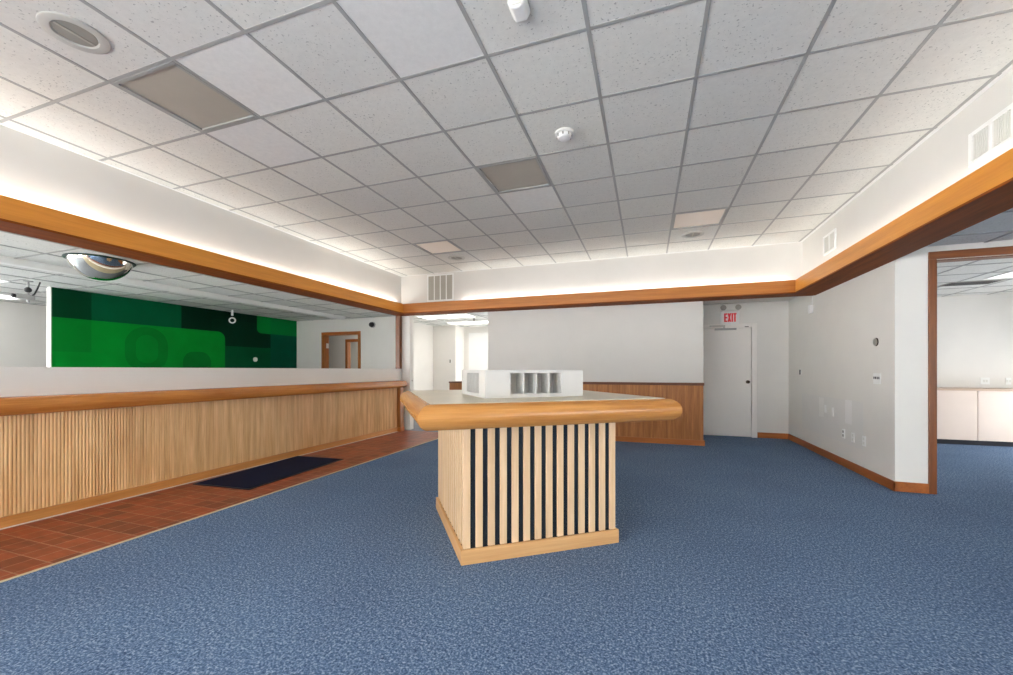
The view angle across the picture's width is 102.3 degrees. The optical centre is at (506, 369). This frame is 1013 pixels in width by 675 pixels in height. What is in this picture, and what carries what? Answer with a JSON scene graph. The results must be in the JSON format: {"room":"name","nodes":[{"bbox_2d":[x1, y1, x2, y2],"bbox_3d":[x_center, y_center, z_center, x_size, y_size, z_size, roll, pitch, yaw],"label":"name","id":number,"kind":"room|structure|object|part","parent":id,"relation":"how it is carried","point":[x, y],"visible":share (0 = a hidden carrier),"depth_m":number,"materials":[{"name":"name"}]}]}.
{"room":"bank lobby","nodes":[
{"label":"bank lobby","id":0,"kind":"room"},
{"bbox_2d":[0,301,46,366],"bbox_3d":[-9.624,-0.005,5.910,0.150,2.490,11.300,0,0,19],"label":"wall","id":1,"kind":"structure","parent":0,"point":[23,327],"depth_m":7.58,"materials":[{"name":"paint"}]},
{"bbox_2d":[47,287,277,366],"bbox_3d":[-6.103,-0.005,8.223,0.100,2.490,4.510,0,0,19],"label":"wall","id":2,"kind":"structure","parent":0,"point":[49,289],"depth_m":6.08,"materials":[{"name":"paint"}]},
{"bbox_2d":[52,287,296,367],"bbox_3d":[-6.049,-0.023,8.209,0.008,2.426,4.492,0,0,19],"label":"wall mural","id":3,"kind":"object","parent":2,"relation":"attached to","point":[89,329],"visible":0.36,"depth_m":7.41},
{"bbox_2d":[0,124,400,302],"bbox_3d":[-3.890,-1.629,3.536,0.200,0.968,10.550,0,0,19],"label":"wall","id":4,"kind":"structure","parent":0,"point":[33,170],"depth_m":4.16,"materials":[{"name":"paint"}]},
{"bbox_2d":[0,195,402,315],"bbox_3d":[-3.828,-1.222,3.514,0.332,0.195,10.548,0,0,19],"label":"beam","id":5,"kind":"structure","parent":4,"relation":"attached to","point":[20,217],"depth_m":4.08,"materials":[{"name":"brown wood"}]},
{"bbox_2d":[0,430,437,580],"bbox_3d":[-3.372,1.290,3.304,1.370,0.100,10.450,0,0,19],"label":"floor","id":6,"kind":"structure","parent":0,"point":[27,547],"depth_m":3.50,"materials":[{"name":"brown tile"}]},
{"bbox_2d":[0,367,406,529],"bbox_3d":[-4.140,0.608,3.828,1.077,1.265,10.140,0,0,19],"label":"counter","id":7,"kind":"object","parent":6,"relation":"on","point":[72,439],"depth_m":4.17,"materials":[{"name":"brown wood"}]},
{"bbox_3d":[-3.811,1.195,3.567,0.030,0.090,9.860,0,0,19],"label":"board","id":8,"kind":"part","parent":7,"relation":"part of","materials":[{"name":"brown wood"}]},
{"bbox_3d":[-3.761,0.285,3.624,0.227,0.140,10.000,0,0,19],"label":"rounded rail","id":9,"kind":"part","parent":7,"relation":"part of","materials":[{"name":"brown wood"}]},
{"bbox_2d":[395,316,401,368],"bbox_3d":[-2.247,-0.575,8.500,0.100,1.098,0.083,0,0,19],"label":"post","id":10,"kind":"object","parent":7,"relation":"on","point":[398,319],"visible":1,"depth_m":8.47,"materials":[{"name":"brown wood"}]},
{"bbox_2d":[0,438,437,582],"bbox_3d":[-2.715,1.287,3.078,0.020,0.106,10.450,0,0,19],"label":"strip","id":11,"kind":"object","parent":6,"relation":"attached to","point":[56,563],"visible":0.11,"depth_m":3.20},
{"bbox_2d":[193,456,342,489],"bbox_3d":[-2.828,1.234,5.037,0.770,0.012,1.500,0,0,15],"label":"floor mat","id":12,"kind":"object","parent":6,"relation":"on","point":[248,479],"visible":1,"depth_m":4.84,"materials":[{"name":"black rubber"}]},
{"bbox_2d":[401,316,413,429],"bbox_3d":[-2.111,-0.010,8.587,0.270,2.500,0.140,0,0,19],"label":"wall pier","id":13,"kind":"object","parent":6,"relation":"on","point":[407,371],"visible":0.43,"depth_m":8.51,"materials":[{"name":"paint"}]},
{"bbox_2d":[297,316,394,368],"bbox_3d":[-5.109,-0.010,10.340,5.800,2.500,0.140,0,0,19],"label":"wall","id":14,"kind":"structure","parent":0,"point":[378,342],"depth_m":9.69,"materials":[{"name":"paint"}]},
{"bbox_2d":[321,331,360,368],"bbox_3d":[-3.989,0.158,9.954,1.160,2.165,0.178,0,0,19],"label":"door frame","id":15,"kind":"structure","parent":14,"relation":"in","point":[324,335],"depth_m":10.04,"materials":[{"name":"brown wood"}]},
{"bbox_2d":[369,322,374,327],"bbox_3d":[-3.157,-1.060,9.529,0.140,0.140,0.120,0,0,19],"label":"camera","id":16,"kind":"object","parent":14,"relation":"attached to","point":[371,324],"visible":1,"depth_m":9.50,"materials":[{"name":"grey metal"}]},
{"bbox_2d":[0,230,797,326],"bbox_3d":[-2.761,-1.252,5.183,13.800,0.036,14.400,0,0,19],"label":"ceiling","id":17,"kind":"structure","parent":0,"point":[16,246],"depth_m":6.21,"materials":[{"name":"tile"}]},
{"bbox_2d":[0,294,18,299],"bbox_3d":[-8.607,-1.234,6.484,0.600,0.012,1.250,0,0,19],"label":"recessed light","id":18,"kind":"object","parent":17,"relation":"in","point":[2,296],"visible":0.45,"depth_m":6.93,"materials":[{"name":"white plastic"}]},
{"bbox_2d":[11,280,40,302],"bbox_3d":[-6.665,-1.089,5.658,0.110,0.302,0.266,0,0,19],"label":"camera","id":19,"kind":"object","parent":17,"relation":"hanging from","point":[28,297],"visible":1,"depth_m":5.66,"materials":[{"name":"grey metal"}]},
{"bbox_2d":[62,253,135,280],"bbox_3d":[-4.580,-1.126,4.604,0.598,0.226,0.598,0,0,19],"label":"convex mirror","id":20,"kind":"object","parent":17,"relation":"attached to","point":[93,266],"visible":1,"depth_m":4.46,"materials":[{"name":"plastic"}]},
{"bbox_2d":[0,255,345,319],"bbox_3d":[-5.583,-1.208,4.331,0.140,0.065,10.950,0,0,19],"label":"bulkhead","id":21,"kind":"object","parent":17,"relation":"attached to","point":[5,260],"visible":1,"depth_m":5.92,"materials":[{"name":"white paint"}]},
{"bbox_2d":[228,310,235,323],"bbox_3d":[-5.663,-1.099,8.426,0.131,0.280,0.043,0,0,-16],"label":"sensor","id":22,"kind":"object","parent":17,"relation":"hanging from","point":[232,311],"visible":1,"depth_m":8.42,"materials":[{"name":"white plastic"}]},
{"bbox_2d":[415,313,475,318],"bbox_3d":[-1.388,-1.234,9.427,1.290,0.012,0.580,0,0,19],"label":"recessed light","id":23,"kind":"object","parent":17,"relation":"in","point":[466,315],"visible":1,"depth_m":9.39,"materials":[{"name":"white plastic"}]},
{"bbox_2d":[446,320,487,324],"bbox_3d":[-0.596,-1.234,10.545,1.900,0.012,0.550,0,0,19],"label":"recessed light","id":24,"kind":"object","parent":17,"relation":"in","point":[464,322],"visible":0.59,"depth_m":10.58,"materials":[{"name":"white plastic"}]},
{"bbox_2d":[329,322,487,389],"bbox_3d":[-3.145,-0.010,10.821,9.200,2.500,3.390,0,0,19],"label":"wall","id":25,"kind":"structure","parent":0,"point":[434,346],"depth_m":11.39,"materials":[{"name":"paint"}]},
{"bbox_2d":[345,339,357,368],"bbox_3d":[-4.071,0.193,11.294,0.850,2.095,0.138,0,0,19],"label":"door frame","id":26,"kind":"structure","parent":25,"relation":"in","point":[347,341],"depth_m":11.36,"materials":[{"name":"brown wood"}]},
{"bbox_2d":[467,330,487,369],"bbox_3d":[-0.653,0.055,11.575,1.040,2.370,0.040,0,0,19],"label":"door","id":27,"kind":"structure","parent":25,"relation":"in","point":[477,340],"depth_m":11.61,"materials":[{"name":"white paint"}]},
{"bbox_2d":[0,0,1012,276],"bbox_3d":[-0.562,-1.910,2.283,6.910,0.027,10.350,0,0,19],"label":"ceiling","id":28,"kind":"structure","parent":0,"point":[368,139],"depth_m":2.92,"materials":[{"name":"tile"}]},
{"bbox_2d":[36,10,110,53],"bbox_3d":[-2.437,-1.897,2.305,0.292,0.012,0.292,0,0,19],"label":"ceiling speaker","id":29,"kind":"object","parent":28,"relation":"attached to","point":[71,31],"visible":1,"depth_m":2.29,"materials":[{"name":"plastic"}]},
{"bbox_2d":[112,61,256,131],"bbox_3d":[-2.238,-1.920,2.882,0.600,0.046,0.600,0,0,19],"label":"ceiling light","id":30,"kind":"object","parent":28,"relation":"attached to","point":[168,87],"visible":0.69,"depth_m":2.86,"materials":[{"name":"white plastic"}]},
{"bbox_2d":[413,240,462,254],"bbox_3d":[-1.045,-1.920,6.342,0.600,0.046,0.600,0,0,19],"label":"ceiling light","id":31,"kind":"object","parent":28,"relation":"attached to","point":[437,247],"visible":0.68,"depth_m":6.36,"materials":[{"name":"white plastic"}]},
{"bbox_2d":[448,255,464,260],"bbox_3d":[-0.846,-1.897,6.919,0.292,0.012,0.292,0,0,19],"label":"ceiling speaker","id":32,"kind":"object","parent":28,"relation":"attached to","point":[454,257],"visible":1,"depth_m":6.90,"materials":[{"name":"plastic"}]},
{"bbox_2d":[477,157,550,192],"bbox_3d":[0.089,-1.920,4.015,0.600,0.046,0.600,0,0,19],"label":"ceiling light","id":33,"kind":"object","parent":28,"relation":"attached to","point":[523,174],"visible":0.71,"depth_m":4.00,"materials":[{"name":"white plastic"}]},
{"bbox_2d":[507,0,529,22],"bbox_3d":[0.065,-1.876,2.120,0.100,0.055,0.109,0,0,19],"label":"sensor","id":34,"kind":"object","parent":28,"relation":"attached to","point":[519,9],"visible":1,"depth_m":2.10,"materials":[{"name":"white plastic"}]},
{"bbox_2d":[555,127,573,141],"bbox_3d":[0.464,-1.877,3.272,0.150,0.052,0.150,0,0,19],"label":"smoke detector","id":35,"kind":"object","parent":28,"relation":"attached to","point":[564,134],"visible":1,"depth_m":3.24,"materials":[{"name":"white plastic"}]},
{"bbox_2d":[681,231,703,237],"bbox_3d":[2.614,-1.897,5.726,0.292,0.012,0.292,0,0,19],"label":"ceiling speaker","id":36,"kind":"object","parent":28,"relation":"attached to","point":[693,234],"visible":1,"depth_m":5.71,"materials":[{"name":"plastic"}]},
{"bbox_2d":[672,208,727,229],"bbox_3d":[2.415,-1.920,5.149,0.600,0.046,0.600,0,0,19],"label":"ceiling light","id":37,"kind":"object","parent":28,"relation":"attached to","point":[712,217],"visible":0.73,"depth_m":5.14,"materials":[{"name":"white plastic"}]},
{"bbox_2d":[0,420,1012,674],"bbox_3d":[-0.871,1.290,4.531,17.800,0.100,14.400,0,0,19],"label":"floor","id":38,"kind":"structure","parent":0,"point":[733,555],"depth_m":2.35,"materials":[{"name":"blue carpet"}]},
{"bbox_2d":[449,381,461,389],"bbox_3d":[-1.012,0.752,9.552,0.544,0.975,0.424,0,0,19],"label":"base cabinet","id":39,"kind":"object","parent":38,"relation":"on","point":[453,385],"visible":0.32,"depth_m":9.40,"materials":[{"name":"brown wood"}]},
{"bbox_2d":[400,390,682,565],"bbox_3d":[0.086,0.716,3.303,1.744,1.048,1.744,0,0,-18],"label":"counter","id":40,"kind":"object","parent":38,"relation":"on","point":[528,476],"depth_m":2.73,"materials":[{"name":"brown wood"}]},
{"bbox_3d":[-0.627,0.269,3.076,0.247,0.148,1.744,0,0,-18],"label":"rounded edge rail","id":41,"kind":"part","parent":40,"relation":"part of","materials":[{"name":"brown wood"}]},
{"bbox_3d":[-0.440,0.745,3.143,0.014,0.801,1.099,0,0,-18],"label":"slat panel","id":42,"kind":"part","parent":40,"relation":"part of","materials":[{"name":"brown wood"}]},
{"bbox_2d":[462,370,582,398],"bbox_3d":[0.098,0.096,3.177,0.762,0.192,0.655,0,0,-20],"label":"organizer","id":43,"kind":"object","parent":40,"relation":"on","point":[485,384],"visible":0.99,"depth_m":2.94,"materials":[{"name":"white plastic"}]},
{"bbox_3d":[0.246,0.745,2.777,1.099,0.801,0.014,0,0,-18],"label":"slat panel","id":44,"kind":"part","parent":40,"relation":"part of","materials":[{"name":"brown wood"}]},
{"bbox_3d":[0.313,0.269,2.590,1.744,0.148,0.247,0,0,-18],"label":"rounded edge rail","id":45,"kind":"part","parent":40,"relation":"part of","materials":[{"name":"brown wood"}]},
{"bbox_3d":[0.612,0.745,3.463,0.014,0.801,1.099,0,0,-18],"label":"slat panel","id":46,"kind":"part","parent":40,"relation":"part of","materials":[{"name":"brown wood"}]},
{"bbox_2d":[937,390,976,444],"bbox_3d":[7.338,0.791,7.085,0.966,0.898,0.540,0,0,19],"label":"base cabinet","id":47,"kind":"object","parent":38,"relation":"on","point":[956,410],"visible":0.52,"depth_m":6.76,"materials":[{"name":"laminate"}]},
{"bbox_2d":[975,391,1012,446],"bbox_3d":[8.255,0.791,6.769,0.966,0.898,0.540,0,0,19],"label":"base cabinet","id":48,"kind":"object","parent":38,"relation":"on","point":[994,408],"visible":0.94,"depth_m":6.61,"materials":[{"name":"laminate"}]},
{"bbox_2d":[937,387,1012,390],"bbox_3d":[7.803,0.325,6.925,1.960,0.033,0.570,0,0,19],"label":"countertop","id":49,"kind":"structure","parent":48,"relation":"on","point":[938,388],"depth_m":6.76,"materials":[{"name":"white laminate"}]},
{"bbox_2d":[488,301,702,382],"bbox_3d":[1.456,-0.010,7.368,3.790,2.500,0.140,0,0,19],"label":"wall","id":50,"kind":"structure","parent":0,"point":[658,342],"depth_m":7.19,"materials":[{"name":"paint"}]},
{"bbox_2d":[583,382,704,445],"bbox_3d":[1.437,0.725,7.282,3.810,1.030,0.030,0,0,19],"label":"wainscot","id":51,"kind":"structure","parent":50,"relation":"attached to","point":[687,429],"depth_m":6.86,"materials":[{"name":"brown wood"}]},
{"bbox_3d":[1.433,0.233,7.286,3.800,0.045,0.026,0,0,19],"label":"cap rail","id":52,"kind":"part","parent":51,"relation":"part of","materials":[{"name":"brown wood"}]},
{"bbox_3d":[1.437,1.195,7.282,3.810,0.090,0.030,0,0,19],"label":"board","id":53,"kind":"part","parent":51,"relation":"part of","materials":[{"name":"brown wood"}]},
{"bbox_2d":[401,242,802,303],"bbox_3d":[1.158,-1.629,7.270,6.910,0.968,0.200,0,0,19],"label":"wall","id":54,"kind":"structure","parent":0,"point":[777,262],"depth_m":6.86,"materials":[{"name":"paint"}]},
{"bbox_2d":[427,273,453,301],"bbox_3d":[-1.300,-1.616,8.005,0.584,0.528,0.012,0,0,19],"label":"air vent","id":55,"kind":"object","parent":54,"relation":"in","point":[440,287],"visible":1,"depth_m":8.00,"materials":[{"name":"white metal"}]},
{"bbox_2d":[400,280,812,315],"bbox_3d":[1.136,-1.222,7.207,7.308,0.195,0.332,0,0,19],"label":"beam","id":56,"kind":"structure","parent":54,"relation":"attached to","point":[786,288],"depth_m":6.82,"materials":[{"name":"brown wood"}]},
{"bbox_2d":[703,301,788,436],"bbox_3d":[4.126,-0.010,7.151,1.660,2.500,1.190,0,0,19],"label":"wall","id":57,"kind":"structure","parent":0,"point":[771,318],"depth_m":7.42,"materials":[{"name":"paint"}]},
{"bbox_2d":[703,323,756,437],"bbox_3d":[4.123,0.190,7.625,0.975,2.100,0.135,0,0,19],"label":"door","id":58,"kind":"structure","parent":57,"relation":"in","point":[726,348],"depth_m":7.62,"materials":[{"name":"paint"}]},
{"bbox_3d":[3.944,-0.808,7.636,0.260,0.054,0.040,0,0,19],"label":"closer arm","id":59,"kind":"part","parent":58,"relation":"part of","materials":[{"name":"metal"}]},
{"bbox_2d":[720,304,740,324],"bbox_3d":[4.157,-1.032,7.577,0.345,0.365,0.104,0,0,19],"label":"exit sign","id":60,"kind":"object","parent":57,"relation":"attached to","point":[729,314],"visible":1,"depth_m":7.58,"materials":[{"name":"white plastic"}]},
{"bbox_3d":[4.160,-0.973,7.607,0.320,0.245,0.045,0,0,19],"label":"plate","id":61,"kind":"part","parent":60,"relation":"part of","materials":[{"name":"white plastic"}]},
{"bbox_2d":[757,432,787,438],"bbox_3d":[4.822,1.190,7.395,0.476,0.100,0.014,0,0,19],"label":"baseboard","id":62,"kind":"structure","parent":57,"relation":"attached to","point":[759,434],"depth_m":7.38,"materials":[{"name":"brown wood"}]},
{"bbox_2d":[789,240,1012,483],"bbox_3d":[6.638,-0.045,5.449,4.200,2.570,4.130,0,0,19],"label":"wall","id":63,"kind":"structure","parent":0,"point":[835,353],"depth_m":4.64,"materials":[{"name":"paint"}]},
{"bbox_2d":[808,296,812,313],"bbox_3d":[4.673,-1.054,6.269,0.050,0.368,0.080,0,0,19],"label":"wall sensor","id":64,"kind":"object","parent":63,"relation":"attached to","point":[810,307],"visible":0.96,"depth_m":6.25,"materials":[{"name":"white plastic"}]},
{"bbox_2d":[851,432,854,442],"bbox_3d":[4.266,0.830,5.024,0.010,0.120,0.075,0,0,19],"label":"wall outlet","id":65,"kind":"object","parent":63,"relation":"attached to","point":[852,433],"visible":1,"depth_m":5.02,"materials":[{"name":"white plastic"}]},
{"bbox_2d":[788,434,928,493],"bbox_3d":[4.640,1.190,5.702,0.284,0.100,3.334,0,0,19],"label":"baseboard","id":66,"kind":"structure","parent":63,"relation":"attached to","point":[911,487],"depth_m":4.65,"materials":[{"name":"brown wood"}]},
{"bbox_2d":[862,435,865,446],"bbox_3d":[4.178,0.830,4.769,0.010,0.120,0.075,0,0,19],"label":"wall outlet","id":67,"kind":"object","parent":63,"relation":"attached to","point":[863,437],"visible":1,"depth_m":4.76,"materials":[{"name":"white plastic"}]},
{"bbox_2d":[873,338,878,345],"bbox_3d":[4.085,-0.310,4.520,0.022,0.092,0.092,0,0,19],"label":"thermostat","id":68,"kind":"object","parent":63,"relation":"attached to","point":[875,340],"visible":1,"depth_m":4.50,"materials":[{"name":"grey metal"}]},
{"bbox_2d":[873,373,880,383],"bbox_3d":[4.083,0.095,4.499,0.013,0.118,0.150,0,0,19],"label":"switch plate","id":69,"kind":"object","parent":63,"relation":"attached to","point":[876,376],"visible":1,"depth_m":4.49,"materials":[{"name":"white plastic"}]},
{"bbox_2d":[928,246,1012,493],"bbox_3d":[4.756,0.030,3.983,1.065,2.420,0.170,0,0,19],"label":"door frame","id":70,"kind":"structure","parent":63,"relation":"attached to","point":[973,254],"depth_m":4.07,"materials":[{"name":"brown wood"}]},
{"bbox_2d":[803,69,1012,274],"bbox_3d":[2.832,-1.629,1.219,0.200,0.968,10.550,0,0,19],"label":"wall","id":71,"kind":"structure","parent":0,"point":[940,161],"depth_m":3.48,"materials":[{"name":"paint"}]},
{"bbox_2d":[823,228,836,255],"bbox_3d":[4.069,-1.605,5.139,0.016,0.246,0.360,0,0,19],"label":"air vent","id":72,"kind":"object","parent":71,"relation":"in","point":[829,240],"visible":1,"depth_m":5.11,"materials":[{"name":"white metal"}]},
{"bbox_2d":[795,148,1012,294],"bbox_3d":[2.779,-1.222,1.236,0.352,0.195,10.549,0,0,19],"label":"beam","id":73,"kind":"structure","parent":71,"relation":"attached to","point":[986,192],"depth_m":3.29,"materials":[{"name":"brown wood"}]},
{"bbox_2d":[968,103,1012,166],"bbox_3d":[3.236,-1.560,2.724,0.016,0.232,0.390,0,0,19],"label":"air vent","id":74,"kind":"object","parent":71,"relation":"in","point":[994,134],"visible":1,"depth_m":2.71,"materials":[{"name":"white metal"}]},
{"bbox_2d":[926,208,1012,246],"bbox_3d":[4.587,-1.252,-0.471,4.220,0.036,8.500,0,0,19],"label":"ceiling","id":75,"kind":"structure","parent":0,"point":[999,227],"depth_m":3.68,"materials":[{"name":"tile"}]},
{"bbox_2d":[937,293,1012,387],"bbox_3d":[7.378,-0.045,7.441,4.100,2.570,0.120,0,0,19],"label":"wall","id":76,"kind":"structure","parent":0,"point":[975,332],"depth_m":7.11,"materials":[{"name":"paint"}]},
{"bbox_2d":[980,378,989,383],"bbox_3d":[8.284,0.190,7.061,0.120,0.116,0.010,0,0,19],"label":"outlet","id":77,"kind":"object","parent":76,"relation":"attached to","point":[982,380],"visible":1,"depth_m":7.06,"materials":[{"name":"white plastic"}]},
{"bbox_2d":[1006,378,1010,384],"bbox_3d":[8.567,0.190,6.963,0.070,0.116,0.010,0,0,19],"label":"outlet","id":78,"kind":"object","parent":76,"relation":"attached to","point":[1008,380],"visible":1,"depth_m":6.96,"materials":[{"name":"white plastic"}]},
{"bbox_2d":[937,258,1012,296],"bbox_3d":[6.743,-1.322,5.598,4.100,0.036,4.220,0,0,19],"label":"ceiling","id":79,"kind":"structure","parent":0,"point":[976,270],"depth_m":5.72,"materials":[{"name":"tile"}]},
{"bbox_2d":[937,280,1002,286],"bbox_3d":[6.973,-1.304,6.143,0.600,0.010,0.300,0,0,19],"label":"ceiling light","id":80,"kind":"object","parent":79,"relation":"in","point":[991,281],"visible":1,"depth_m":6.13,"materials":[{"name":"white plastic"}]},
{"bbox_2d":[983,272,1012,278],"bbox_3d":[7.331,-1.304,5.432,1.220,0.012,0.450,0,0,19],"label":"recessed light","id":81,"kind":"object","parent":79,"relation":"in","point":[1007,274],"visible":1,"depth_m":5.68,"materials":[{"name":"white ceramic"}]}
]}

